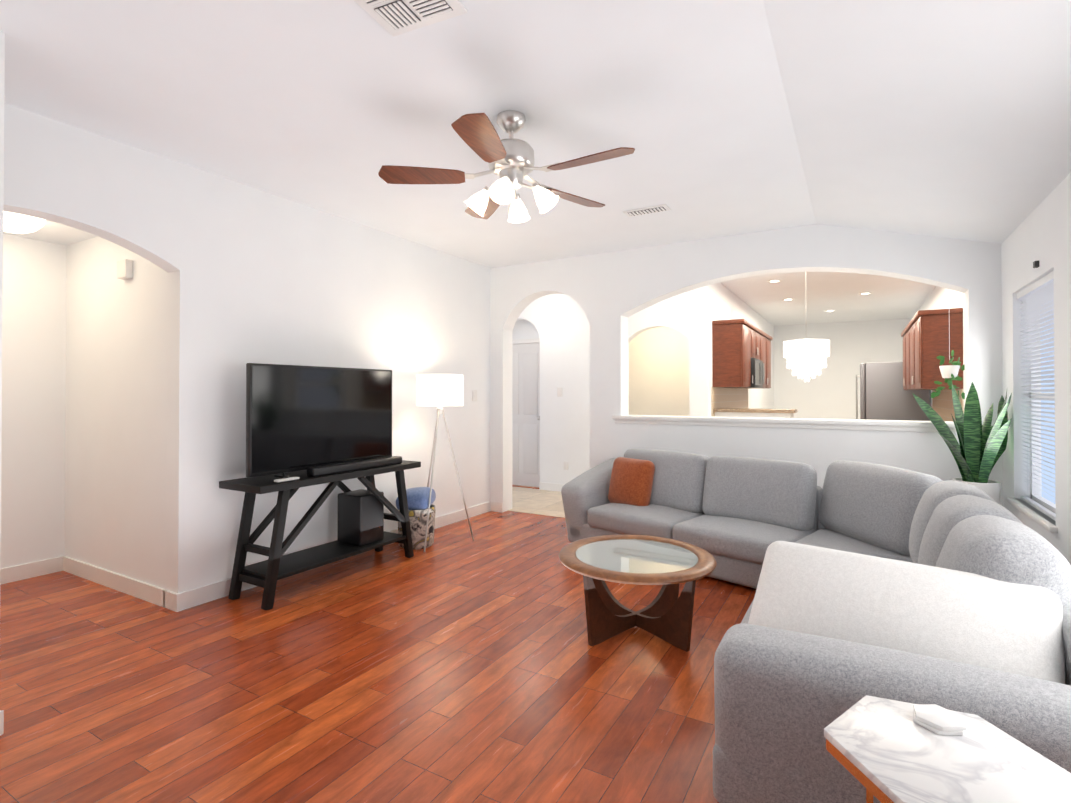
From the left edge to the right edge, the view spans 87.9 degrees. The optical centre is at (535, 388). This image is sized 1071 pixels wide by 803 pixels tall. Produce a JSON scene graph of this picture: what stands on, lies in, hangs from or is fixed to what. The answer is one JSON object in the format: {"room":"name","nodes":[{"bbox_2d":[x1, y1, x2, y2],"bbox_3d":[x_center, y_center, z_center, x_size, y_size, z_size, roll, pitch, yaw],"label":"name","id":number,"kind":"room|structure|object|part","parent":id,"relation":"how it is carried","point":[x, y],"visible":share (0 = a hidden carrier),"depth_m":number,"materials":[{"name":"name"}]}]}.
{"room":"living room","nodes":[
{"label":"living room","id":0,"kind":"room"},
{"bbox_2d":[0,30,4,541],"bbox_3d":[-2.046,-0.031,1.319,0.140,2.740,1.700,0,-1,-7],"label":"wall","id":1,"kind":"structure","parent":0,"point":[2,57],"depth_m":2.17,"materials":[{"name":"paint"}]},
{"bbox_2d":[0,710,3,735],"bbox_3d":[-2.045,1.294,1.307,0.164,0.090,1.712,0,-1,-7],"label":"baseboard","id":2,"kind":"structure","parent":1,"relation":"attached to","point":[1,722],"depth_m":2.16,"materials":[{"name":"white"}]},
{"bbox_2d":[0,234,66,568],"bbox_3d":[-4.539,-0.020,2.591,0.140,2.740,4.040,0,-1,30],"label":"wall","id":3,"kind":"structure","parent":0,"point":[33,406],"depth_m":4.02,"materials":[{"name":"paint"}]},
{"bbox_2d":[0,556,62,584],"bbox_3d":[-4.507,1.297,2.480,0.014,0.105,3.900,0,-1,30],"label":"baseboard","id":4,"kind":"structure","parent":3,"relation":"attached to","point":[27,570],"depth_m":3.99,"materials":[{"name":"white wood"}]},
{"bbox_2d":[3,220,96,245],"bbox_3d":[-3.955,-1.173,2.183,1.570,0.160,3.900,0,-1,30],"label":"ceiling","id":5,"kind":"structure","parent":0,"point":[55,232],"depth_m":3.90,"materials":[{"name":"paint"}]},
{"bbox_2d":[3,211,45,233],"bbox_3d":[-3.284,-1.032,3.492,0.310,0.100,0.310,0,-1,30],"label":"light","id":6,"kind":"object","parent":5,"relation":"attached to","point":[16,223],"visible":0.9,"depth_m":3.45,"materials":[{"name":"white glass"}]},
{"bbox_2d":[64,236,167,588],"bbox_3d":[-2.883,-0.008,3.886,1.430,2.740,0.140,0,-1,30],"label":"wall","id":7,"kind":"structure","parent":0,"point":[116,432],"depth_m":3.79,"materials":[{"name":"paint"}]},
{"bbox_2d":[63,556,178,611],"bbox_3d":[-2.855,1.308,3.769,1.584,0.105,0.014,0,-1,30],"label":"baseboard","id":8,"kind":"structure","parent":7,"relation":"attached to","point":[150,593],"depth_m":3.69,"materials":[{"name":"white wood"}]},
{"bbox_2d":[117,259,132,279],"bbox_3d":[-2.735,-0.790,3.700,0.120,0.120,0.044,0,-1,30],"label":"door chime","id":9,"kind":"object","parent":7,"relation":"attached to","point":[124,269],"visible":1,"depth_m":3.68,"materials":[{"name":"white plastic"}]},
{"bbox_2d":[3,103,489,592],"bbox_3d":[-2.331,-0.014,3.273,0.140,2.740,7.430,0,-1,30],"label":"wall","id":10,"kind":"structure","parent":0,"point":[255,275],"depth_m":3.78,"materials":[{"name":"paint"}]},
{"bbox_2d":[178,502,489,610],"bbox_3d":[-1.339,1.318,4.824,0.014,0.105,3.330,0,-1,30],"label":"baseboard","id":11,"kind":"structure","parent":10,"relation":"attached to","point":[202,595],"depth_m":3.61,"materials":[{"name":"white wood"}]},
{"bbox_2d":[472,390,476,400],"bbox_3d":[-0.658,0.081,6.018,0.008,0.120,0.080,0,-1,30],"label":"light switch","id":12,"kind":"object","parent":10,"relation":"attached to","point":[473,393],"visible":1,"depth_m":6.01,"materials":[{"name":"white plastic"}]},
{"bbox_2d":[0,485,755,802],"bbox_3d":[0.699,1.429,5.764,7.000,0.100,15.200,0,-1,30],"label":"floor","id":13,"kind":"structure","parent":0,"point":[454,663],"depth_m":2.50,"materials":[{"name":"brown wood"}]},
{"bbox_2d":[219,460,420,609],"bbox_3d":[-1.480,0.983,4.048,0.430,0.769,1.420,0,-1,30],"label":"tv stand","id":14,"kind":"object","parent":13,"relation":"on","point":[266,575],"visible":0.85,"depth_m":3.67,"materials":[{"name":"black paint"}]},
{"bbox_3d":[-1.916,1.000,3.642,0.050,0.730,0.050,0,-10,30],"label":"leg","id":15,"kind":"part","parent":14,"relation":"part of","materials":[{"name":"black paint"}]},
{"bbox_3d":[-1.622,0.998,3.471,0.050,0.730,0.050,0,-10,30],"label":"leg","id":16,"kind":"part","parent":14,"relation":"part of","materials":[{"name":"black paint"}]},
{"bbox_2d":[274,477,298,481],"bbox_3d":[-1.594,0.586,3.563,0.040,0.015,0.160,0,-1,30],"label":"tv remote","id":17,"kind":"object","parent":14,"relation":"on","point":[286,479],"visible":1,"depth_m":3.55,"materials":[{"name":"white plastic"}]},
{"bbox_2d":[246,363,391,477],"bbox_3d":[-1.507,0.223,4.013,0.145,0.750,1.230,0,-1,30],"label":"tv","id":18,"kind":"object","parent":14,"relation":"on","point":[299,418],"visible":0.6,"depth_m":3.86,"materials":[{"name":"black plastic"}]},
{"bbox_2d":[242,531,405,579],"bbox_3d":[-1.484,1.191,4.048,0.370,0.025,1.180,0,-1,30],"label":"shelf","id":19,"kind":"object","parent":14,"relation":"attached to","point":[297,562],"depth_m":3.87,"materials":[{"name":"black paint"}]},
{"bbox_2d":[307,456,401,476],"bbox_3d":[-1.303,0.569,4.088,0.080,0.057,0.840,0,-1,30],"label":"soundbar","id":20,"kind":"object","parent":14,"relation":"on","point":[342,467],"visible":1,"depth_m":3.99,"materials":[{"name":"black plastic"}]},
{"bbox_2d":[337,489,383,545],"bbox_3d":[-1.347,0.992,4.283,0.255,0.373,0.240,0,-1,30],"label":"subwoofer","id":21,"kind":"object","parent":14,"relation":"in","point":[360,517],"visible":1,"depth_m":4.19,"materials":[{"name":"black plastic"}]},
{"bbox_3d":[-1.346,1.009,4.628,0.050,0.730,0.050,0,9,30],"label":"leg","id":22,"kind":"part","parent":14,"relation":"part of","materials":[{"name":"black paint"}]},
{"bbox_3d":[-1.052,1.007,4.458,0.050,0.730,0.050,0,9,30],"label":"leg","id":23,"kind":"part","parent":14,"relation":"part of","materials":[{"name":"black paint"}]},
{"bbox_2d":[396,487,435,548],"bbox_3d":[-1.042,1.121,4.854,0.344,0.499,0.333,0,-1,30],"label":"basket","id":24,"kind":"object","parent":13,"relation":"on","point":[418,500],"visible":0.77,"depth_m":4.73,"materials":[{"name":"fabric"}]},
{"bbox_2d":[396,487,435,509],"bbox_3d":[-1.043,0.971,4.853,0.300,0.188,0.270,-6,6,10],"label":"cushion","id":25,"kind":"object","parent":24,"relation":"on","point":[417,497],"depth_m":4.74,"materials":[{"name":"blue fabric"}]},
{"bbox_2d":[416,374,473,551],"bbox_3d":[-0.901,0.627,4.919,0.516,1.492,0.516,0,-1,30],"label":"floor lamp","id":26,"kind":"object","parent":13,"relation":"on","point":[439,390],"visible":0.96,"depth_m":4.78,"materials":[{"name":"white fabric"}]},
{"bbox_3d":[-0.890,0.785,4.775,0.014,1.202,0.015,0,-14,15],"label":"leg","id":27,"kind":"part","parent":26,"relation":"part of","materials":[{"name":"silver metal"}]},
{"bbox_3d":[-0.963,0.787,5.047,0.014,1.202,0.015,1,13,-45],"label":"leg","id":28,"kind":"part","parent":26,"relation":"part of","materials":[{"name":"silver metal"}]},
{"bbox_3d":[-0.848,0.019,4.939,0.410,0.275,0.410,0,-1,30],"label":"lamp shade","id":29,"kind":"part","parent":26,"relation":"part of","materials":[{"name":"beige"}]},
{"bbox_3d":[-0.691,0.787,4.974,0.015,1.202,0.014,-14,3,-15],"label":"leg","id":30,"kind":"part","parent":26,"relation":"part of","materials":[{"name":"silver metal"}]},
{"bbox_2d":[508,487,564,517],"bbox_3d":[1.050,1.381,6.272,6.300,0.004,1.370,0,-1,30],"label":"tile floor","id":31,"kind":"structure","parent":13,"relation":"on","point":[538,501],"depth_m":6.72,"materials":[{"name":"beige tile"}]},
{"bbox_2d":[559,535,716,651],"bbox_3d":[0.567,1.143,3.140,0.870,0.425,0.870,0,-1,30],"label":"coffee table","id":32,"kind":"object","parent":13,"relation":"on","point":[669,565],"visible":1,"depth_m":3.00,"materials":[{"name":"brown wood"}]},
{"bbox_3d":[0.567,0.946,3.142,0.678,0.008,0.678,0,-1,30],"label":"glass","id":33,"kind":"part","parent":32,"relation":"part of","materials":[{"name":"clear glass"}]},
{"bbox_2d":[561,449,1070,802],"bbox_3d":[1.052,0.930,3.389,3.007,0.854,3.358,0,-1,30],"label":"sofa","id":34,"kind":"object","parent":13,"relation":"on","point":[863,579],"visible":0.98,"depth_m":1.88,"materials":[{"name":"fabric"}]},
{"bbox_3d":[0.599,1.026,5.113,0.800,0.694,0.341,1,-1,-45],"label":"arm","id":35,"kind":"part","parent":34,"relation":"part of"},
{"bbox_3d":[0.939,1.089,4.631,0.679,0.216,0.826,1,-1,-45],"label":"seat","id":36,"kind":"part","parent":34,"relation":"part of","materials":[{"name":"fabric"}]},
{"bbox_3d":[1.515,1.083,4.054,0.679,0.216,0.826,1,-1,-45],"label":"seat","id":37,"kind":"part","parent":34,"relation":"part of","materials":[{"name":"fabric"}]},
{"bbox_3d":[1.313,1.066,2.155,0.999,0.216,0.911,0,-1,30],"label":"seat","id":38,"kind":"part","parent":34,"relation":"part of","materials":[{"name":"fabric"}]},
{"bbox_3d":[2.155,1.074,3.581,0.950,0.150,0.612,0,-1,30],"label":"seat","id":39,"kind":"part","parent":34,"relation":"part of","materials":[{"name":"fabric"}]},
{"bbox_3d":[1.105,1.064,1.595,1.120,0.554,0.306,0,-1,30],"label":"arm","id":40,"kind":"part","parent":34,"relation":"part of"},
{"bbox_2d":[748,541,1064,683],"bbox_3d":[1.268,0.830,1.998,0.920,0.440,0.245,0,-41,42],"label":"pillow","id":41,"kind":"object","parent":34,"relation":"on","point":[997,616],"depth_m":1.88,"materials":[{"name":"fabric"}]},
{"bbox_2d":[824,695,1070,802],"bbox_3d":[0.901,1.060,1.221,0.470,0.555,0.441,0,-1,30],"label":"table","id":42,"kind":"object","parent":13,"relation":"on","point":[882,750],"visible":1,"depth_m":1.21,"materials":[{"name":"stone"}]},
{"bbox_3d":[0.869,1.083,1.445,0.016,0.513,0.016,0,-1,30],"label":"leg","id":43,"kind":"part","parent":42,"relation":"part of","materials":[{"name":"brown wood"}]},
{"bbox_2d":[912,382,1011,503],"bbox_3d":[2.979,0.661,3.897,0.516,1.403,0.524,0,-1,30],"label":"snake plant","id":44,"kind":"object","parent":13,"relation":"on","point":[978,451],"visible":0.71,"depth_m":3.83,"materials":[{"name":"green plant"}]},
{"bbox_3d":[3.061,1.002,3.860,0.270,0.720,0.270,0,-1,30],"label":"pot","id":45,"kind":"part","parent":44,"relation":"part of","materials":[{"name":"white ceramic"}]},
{"bbox_3d":[4.574,1.402,8.492,2.420,0.004,6.000,0,-1,30],"label":"kitchen tile floor","id":46,"kind":"structure","parent":13,"relation":"on","visible":0},
{"bbox_2d":[714,408,796,417],"bbox_3d":[2.617,0.817,6.616,0.886,1.140,0.355,0,-1,30],"label":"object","id":47,"kind":"structure","parent":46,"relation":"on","point":[753,412],"depth_m":6.49,"materials":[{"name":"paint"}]},
{"bbox_2d":[856,362,929,420],"bbox_3d":[5.397,0.513,8.451,0.906,1.780,0.900,0,-1,30],"label":"fridge","id":48,"kind":"object","parent":46,"relation":"on","point":[884,395],"visible":0.23,"depth_m":8.10,"materials":[{"name":"silver metal"}]},
{"bbox_3d":[4.829,0.202,8.355,0.023,0.800,0.024,0,-1,30],"label":"handle","id":49,"kind":"part","parent":48,"relation":"part of","materials":[{"name":"silver metal"}]},
{"bbox_3d":[5.084,0.157,8.635,0.060,1.055,0.880,0,-1,30],"label":"door","id":50,"kind":"part","parent":48,"relation":"part of","materials":[{"name":"silver metal"}]},
{"bbox_2d":[0,0,1070,267],"bbox_3d":[-0.408,-1.336,1.976,4.780,0.618,7.370,0,-1,30],"label":"ceiling","id":51,"kind":"structure","parent":0,"point":[944,118],"depth_m":2.63,"materials":[{"name":"paint"}]},
{"bbox_2d":[354,0,466,35],"bbox_3d":[-0.474,-1.386,1.963,0.340,0.018,0.340,0,-1,24],"label":"ceiling vent","id":52,"kind":"object","parent":51,"relation":"in","point":[395,17],"visible":1,"depth_m":2.04,"materials":[{"name":"white plastic"}]},
{"bbox_2d":[378,110,634,222],"bbox_3d":[-0.082,-1.118,2.814,1.227,0.540,1.271,0,-1,30],"label":"ceiling fan","id":53,"kind":"object","parent":51,"relation":"hanging from","point":[511,162],"visible":1,"depth_m":2.77,"materials":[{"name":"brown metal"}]},
{"bbox_3d":[-0.572,-1.073,2.802,0.390,0.037,0.316,0,-1,30],"label":"blade","id":54,"kind":"part","parent":53,"relation":"part of","materials":[{"name":"brown wood"}]},
{"bbox_3d":[-0.283,-0.973,2.871,0.124,0.118,0.124,38,6,8],"label":"lamp shade","id":55,"kind":"part","parent":53,"relation":"part of","materials":[{"name":"white glass"}]},
{"bbox_3d":[-0.220,-1.076,2.406,0.224,0.037,0.426,0,-1,30],"label":"blade","id":56,"kind":"part","parent":53,"relation":"part of","materials":[{"name":"brown wood"}]},
{"bbox_3d":[-0.293,-1.069,3.261,0.383,0.037,0.328,0,-1,30],"label":"blade","id":57,"kind":"part","parent":53,"relation":"part of","materials":[{"name":"brown wood"}]},
{"bbox_3d":[-0.153,-0.974,2.684,0.124,0.118,0.124,0,-39,10],"label":"lamp shade","id":58,"kind":"part","parent":53,"relation":"part of","materials":[{"name":"white glass"}]},
{"bbox_3d":[-0.124,-1.147,2.845,0.240,0.230,0.240,0,-1,30],"label":"motor","id":59,"kind":"part","parent":53,"relation":"part of","materials":[{"name":"silver metal"}]},
{"bbox_3d":[-0.096,-0.972,3.002,0.124,0.118,0.124,0,37,10],"label":"lamp shade","id":60,"kind":"part","parent":53,"relation":"part of","materials":[{"name":"white glass"}]},
{"bbox_3d":[-0.047,-1.030,2.830,0.098,0.016,0.015,21,3,10],"label":"arm","id":61,"kind":"part","parent":53,"relation":"part of"},
{"bbox_3d":[0.034,-0.973,2.815,0.124,0.118,0.124,-38,-7,8],"label":"lamp shade","id":62,"kind":"part","parent":53,"relation":"part of","materials":[{"name":"white glass"}]},
{"bbox_3d":[0.222,-1.070,3.129,0.239,0.037,0.422,0,-1,30],"label":"blade","id":63,"kind":"part","parent":53,"relation":"part of","materials":[{"name":"brown wood"}]},
{"bbox_3d":[0.258,-1.075,2.606,0.431,0.037,0.145,0,-1,30],"label":"blade","id":64,"kind":"part","parent":53,"relation":"part of","materials":[{"name":"brown wood"}]},
{"bbox_2d":[623,204,670,216],"bbox_3d":[0.859,-1.366,4.288,0.340,0.016,0.140,0,-1,30],"label":"ceiling vent","id":65,"kind":"object","parent":51,"relation":"in","point":[647,210],"visible":1,"depth_m":4.27,"materials":[{"name":"white plastic"}]},
{"bbox_2d":[517,285,710,483],"bbox_3d":[0.380,0.025,7.544,3.880,2.740,0.140,0,-1,30],"label":"wall","id":66,"kind":"structure","parent":0,"point":[560,323],"depth_m":7.38,"materials":[{"name":"paint"}]},
{"bbox_2d":[512,320,539,486],"bbox_3d":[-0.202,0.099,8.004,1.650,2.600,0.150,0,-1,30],"label":"door","id":67,"kind":"structure","parent":66,"relation":"in","point":[525,404],"depth_m":7.96,"materials":[{"name":"white paint"}]},
{"bbox_3d":[-0.343,-0.060,8.076,0.235,0.880,0.009,0,-1,30],"label":"panel","id":68,"kind":"part","parent":67,"relation":"part of","materials":[{"name":"white paint"}]},
{"bbox_3d":[-0.343,0.870,8.068,0.235,0.700,0.009,0,-1,30],"label":"panel","id":69,"kind":"part","parent":67,"relation":"part of","materials":[{"name":"white paint"}]},
{"bbox_3d":[-0.195,-0.671,8.024,0.850,0.060,0.080,0,-1,30],"label":"frame","id":70,"kind":"part","parent":67,"relation":"part of","materials":[{"name":"white wood"}]},
{"bbox_3d":[-0.070,-0.062,7.919,0.235,0.880,0.009,0,-1,30],"label":"panel","id":71,"kind":"part","parent":67,"relation":"part of","materials":[{"name":"white paint"}]},
{"bbox_3d":[-0.070,0.868,7.910,0.235,0.700,0.009,0,-1,30],"label":"panel","id":72,"kind":"part","parent":67,"relation":"part of","materials":[{"name":"white paint"}]},
{"bbox_2d":[539,482,564,491],"bbox_3d":[0.593,1.341,7.320,1.240,0.105,0.014,0,-1,30],"label":"baseboard","id":73,"kind":"structure","parent":66,"relation":"attached to","point":[550,486],"depth_m":7.54,"materials":[{"name":"white"}]},
{"bbox_2d":[557,388,561,396],"bbox_3d":[0.326,0.054,7.489,0.080,0.120,0.008,0,-1,30],"label":"light switch","id":74,"kind":"object","parent":66,"relation":"attached to","point":[559,392],"visible":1,"depth_m":7.49,"materials":[{"name":"white plastic"}]},
{"bbox_2d":[564,462,567,469],"bbox_3d":[0.408,1.039,7.433,0.070,0.110,0.008,0,-1,30],"label":"electrical outlet","id":75,"kind":"object","parent":66,"relation":"attached to","point":[565,465],"visible":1,"depth_m":7.43,"materials":[{"name":"white plastic"}]},
{"bbox_2d":[629,292,732,415],"bbox_3d":[1.061,0.035,8.721,3.880,2.740,0.140,0,-1,30],"label":"wall","id":76,"kind":"structure","parent":0,"point":[658,370],"depth_m":8.20,"materials":[{"name":"paint"}]},
{"bbox_2d":[711,283,773,408],"bbox_3d":[3.536,0.041,9.266,0.140,2.740,6.000,0,-1,30],"label":"wall","id":77,"kind":"structure","parent":0,"point":[721,308],"depth_m":8.80,"materials":[{"name":"paint"}]},
{"bbox_2d":[711,387,747,415],"bbox_3d":[2.746,0.234,7.745,0.012,0.475,2.540,0,-1,30],"label":"backsplash","id":78,"kind":"structure","parent":77,"relation":"attached to","point":[722,397],"depth_m":7.48,"materials":[{"name":"beige tile"}]},
{"bbox_2d":[712,319,751,386],"bbox_3d":[2.434,-0.411,6.869,0.353,0.800,0.580,0,-1,30],"label":"upper cabinet","id":79,"kind":"object","parent":77,"relation":"attached to","point":[738,345],"depth_m":6.63,"materials":[{"name":"brown wood"}]},
{"bbox_3d":[2.574,-0.387,6.788,0.018,0.738,0.568,0,-1,30],"label":"door","id":80,"kind":"part","parent":79,"relation":"part of","materials":[{"name":"brown wood"}]},
{"bbox_2d":[752,324,759,359],"bbox_3d":[2.769,-0.596,7.451,0.353,0.420,0.760,0,-1,30],"label":"upper cabinet","id":81,"kind":"object","parent":77,"relation":"attached to","point":[755,331],"depth_m":7.37,"materials":[{"name":"brown wood"}]},
{"bbox_3d":[2.916,-0.779,7.691,0.369,0.050,2.520,0,-1,30],"label":"crown","id":82,"kind":"part","parent":81,"relation":"part of","materials":[{"name":"brown wood"}]},
{"bbox_2d":[724,358,763,387],"bbox_3d":[2.801,-0.194,7.428,0.427,0.375,0.740,0,-1,30],"label":"microwave","id":83,"kind":"object","parent":81,"relation":"attached to","point":[757,369],"visible":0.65,"depth_m":7.22,"materials":[{"name":"silver plastic"}]},
{"bbox_3d":[2.910,-0.198,7.261,0.005,0.320,0.520,0,-1,30],"label":"door","id":84,"kind":"part","parent":83,"relation":"part of","materials":[{"name":"black"}]},
{"bbox_3d":[2.814,-0.573,7.205,0.018,0.358,0.368,0,-1,30],"label":"door","id":85,"kind":"part","parent":81,"relation":"part of","materials":[{"name":"brown wood"}]},
{"bbox_3d":[3.004,-0.570,7.534,0.018,0.358,0.368,0,-1,30],"label":"door","id":86,"kind":"part","parent":81,"relation":"part of","materials":[{"name":"brown wood"}]},
{"bbox_2d":[748,331,771,388],"bbox_3d":[3.244,-0.399,8.271,0.353,0.800,1.140,0,-1,30],"label":"upper cabinet","id":87,"kind":"object","parent":77,"relation":"attached to","point":[765,340],"depth_m":8.23,"materials":[{"name":"brown wood"}]},
{"bbox_3d":[3.242,-0.377,7.944,0.018,0.738,0.558,0,-1,30],"label":"door","id":88,"kind":"part","parent":87,"relation":"part of","materials":[{"name":"brown wood"}]},
{"bbox_3d":[3.527,-0.372,8.437,0.018,0.738,0.558,0,-1,30],"label":"door","id":89,"kind":"part","parent":87,"relation":"part of","materials":[{"name":"brown wood"}]},
{"bbox_2d":[490,224,1002,511],"bbox_3d":[1.486,0.004,5.241,4.780,2.740,0.200,0,-1,30],"label":"wall","id":90,"kind":"structure","parent":0,"point":[609,293],"depth_m":4.97,"materials":[{"name":"paint"}]},
{"bbox_2d":[490,501,502,512],"bbox_3d":[-0.442,1.331,6.220,0.170,0.105,0.014,0,-1,30],"label":"baseboard","id":91,"kind":"structure","parent":90,"relation":"attached to","point":[496,506],"depth_m":6.21,"materials":[{"name":"white"}]},
{"bbox_2d":[612,415,954,427],"bbox_3d":[2.071,0.284,4.901,2.870,0.035,0.290,0,-1,30],"label":"sill","id":92,"kind":"structure","parent":90,"relation":"attached to","point":[909,423],"depth_m":4.71,"materials":[{"name":"white"}]},
{"bbox_2d":[615,419,956,432],"bbox_3d":[2.016,0.320,4.805,2.830,0.040,0.020,0,-1,30],"label":"apron","id":93,"kind":"object","parent":90,"relation":"attached to","point":[838,427],"visible":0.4,"depth_m":4.72,"materials":[{"name":"white"}]},
{"bbox_2d":[720,272,935,325],"bbox_3d":[2.562,-1.413,8.912,6.580,0.160,7.610,0,-1,30],"label":"ceiling","id":94,"kind":"structure","parent":0,"point":[814,295],"depth_m":8.13,"materials":[{"name":"paint"}]},
{"bbox_2d":[767,279,781,282],"bbox_3d":[3.012,-1.347,6.993,0.180,0.006,0.180,0,-1,30],"label":"recessed light","id":95,"kind":"object","parent":94,"relation":"in","point":[778,280],"visible":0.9,"depth_m":6.95,"materials":[{"name":"white plastic"}]},
{"bbox_2d":[783,338,829,382],"bbox_3d":[2.650,-0.708,5.441,0.410,1.312,0.410,0,-1,30],"label":"chandelier","id":96,"kind":"object","parent":94,"relation":"hanging from","point":[802,350],"visible":1,"depth_m":5.33,"materials":[{"name":"white glass"}]},
{"bbox_2d":[931,321,964,398],"bbox_3d":[3.663,-0.635,4.927,0.266,1.467,0.251,0,-1,30],"label":"hanging plant","id":97,"kind":"object","parent":94,"relation":"hanging from","point":[949,373],"visible":0.96,"depth_m":4.91,"materials":[{"name":"green plant"}]},
{"bbox_3d":[3.672,-0.144,4.926,0.150,0.110,0.150,0,-1,30],"label":"pot","id":98,"kind":"part","parent":97,"relation":"part of","materials":[{"name":"white ceramic"}]},
{"bbox_3d":[3.671,-0.809,4.932,0.004,1.120,0.004,0,-1,30],"label":"cord","id":99,"kind":"part","parent":97,"relation":"part of","materials":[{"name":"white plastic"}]},
{"bbox_2d":[774,318,911,418],"bbox_3d":[6.110,0.058,11.162,2.420,2.740,0.140,0,-1,30],"label":"wall","id":100,"kind":"structure","parent":0,"point":[829,392],"depth_m":11.14,"materials":[{"name":"paint"}]},
{"bbox_2d":[914,173,1070,564],"bbox_3d":[3.540,-0.006,4.158,0.140,2.740,14.840,0,-1,30],"label":"wall","id":101,"kind":"structure","parent":0,"point":[1041,233],"depth_m":3.29,"materials":[{"name":"paint"}]},
{"bbox_2d":[901,324,908,389],"bbox_3d":[5.007,-0.378,7.194,0.353,0.800,1.240,0,-1,30],"label":"upper cabinet","id":102,"kind":"object","parent":101,"relation":"attached to","point":[905,334],"depth_m":7.25,"materials":[{"name":"brown wood"}]},
{"bbox_3d":[4.712,-0.355,7.006,0.018,0.738,0.608,0,-1,30],"label":"door","id":103,"kind":"part","parent":102,"relation":"part of","materials":[{"name":"brown wood"}]},
{"bbox_2d":[909,308,962,389],"bbox_3d":[4.387,-0.388,6.121,0.353,0.800,1.240,0,-1,30],"label":"upper cabinet","id":104,"kind":"object","parent":101,"relation":"attached to","point":[925,334],"depth_m":5.62,"materials":[{"name":"brown wood"}]},
{"bbox_3d":[4.402,-0.360,6.470,0.018,0.738,0.608,0,-1,30],"label":"door","id":105,"kind":"part","parent":104,"relation":"part of","materials":[{"name":"brown wood"}]},
{"bbox_3d":[4.092,-0.365,5.933,0.018,0.738,0.608,0,-1,30],"label":"door","id":106,"kind":"part","parent":104,"relation":"part of","materials":[{"name":"brown wood"}]},
{"bbox_3d":[4.690,-0.758,6.665,0.369,0.050,2.520,0,-1,30],"label":"crown","id":107,"kind":"part","parent":104,"relation":"part of","materials":[{"name":"brown wood"}]},
{"bbox_2d":[932,389,963,420],"bbox_3d":[4.845,0.239,6.566,0.012,0.445,2.480,0,-1,30],"label":"backsplash","id":108,"kind":"structure","parent":101,"relation":"attached to","point":[942,405],"depth_m":6.49,"materials":[{"name":"beige tile"}]},
{"bbox_2d":[1006,310,1057,532],"bbox_3d":[3.033,0.062,3.330,0.160,1.410,0.980,0,-1,30],"label":"living room window","id":109,"kind":"structure","parent":101,"relation":"in","point":[1040,519],"depth_m":3.65,"materials":[{"name":"white plastic"}]},
{"bbox_3d":[3.018,0.752,3.333,0.125,0.030,0.980,0,-1,30],"label":"sill","id":110,"kind":"part","parent":109,"relation":"part of","materials":[{"name":"white"}]},
{"bbox_3d":[3.301,0.050,3.675,0.040,1.380,0.035,0,-1,30],"label":"frame","id":111,"kind":"part","parent":109,"relation":"part of","materials":[{"name":"white plastic"}]},
{"bbox_2d":[1017,270,1055,520],"bbox_3d":[3.033,0.046,3.330,0.050,1.374,0.888,0,-1,30],"label":"window blinds","id":112,"kind":"object","parent":109,"relation":"attached to","point":[1036,296],"visible":0.67,"depth_m":3.37,"materials":[{"name":"white plastic"}]},
{"bbox_3d":[3.198,0.050,3.616,0.002,1.360,0.002,0,-1,30],"label":"cord","id":113,"kind":"part","parent":112,"relation":"part of","materials":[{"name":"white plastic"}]},
{"bbox_3d":[3.085,0.047,3.300,0.040,0.040,0.900,0,-1,30],"label":"rail","id":114,"kind":"part","parent":109,"relation":"part of","materials":[{"name":"white plastic"}]},
{"bbox_3d":[3.085,0.719,3.294,0.040,0.035,0.900,0,-1,30],"label":"frame","id":115,"kind":"part","parent":109,"relation":"part of","materials":[{"name":"white"}]},
{"bbox_2d":[1033,261,1038,267],"bbox_3d":[2.900,-0.717,3.218,0.020,0.035,0.040,0,-1,30],"label":"sensor","id":116,"kind":"object","parent":101,"relation":"attached to","point":[1035,264],"visible":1,"depth_m":3.20,"materials":[{"name":"grey plastic"}]}
]}

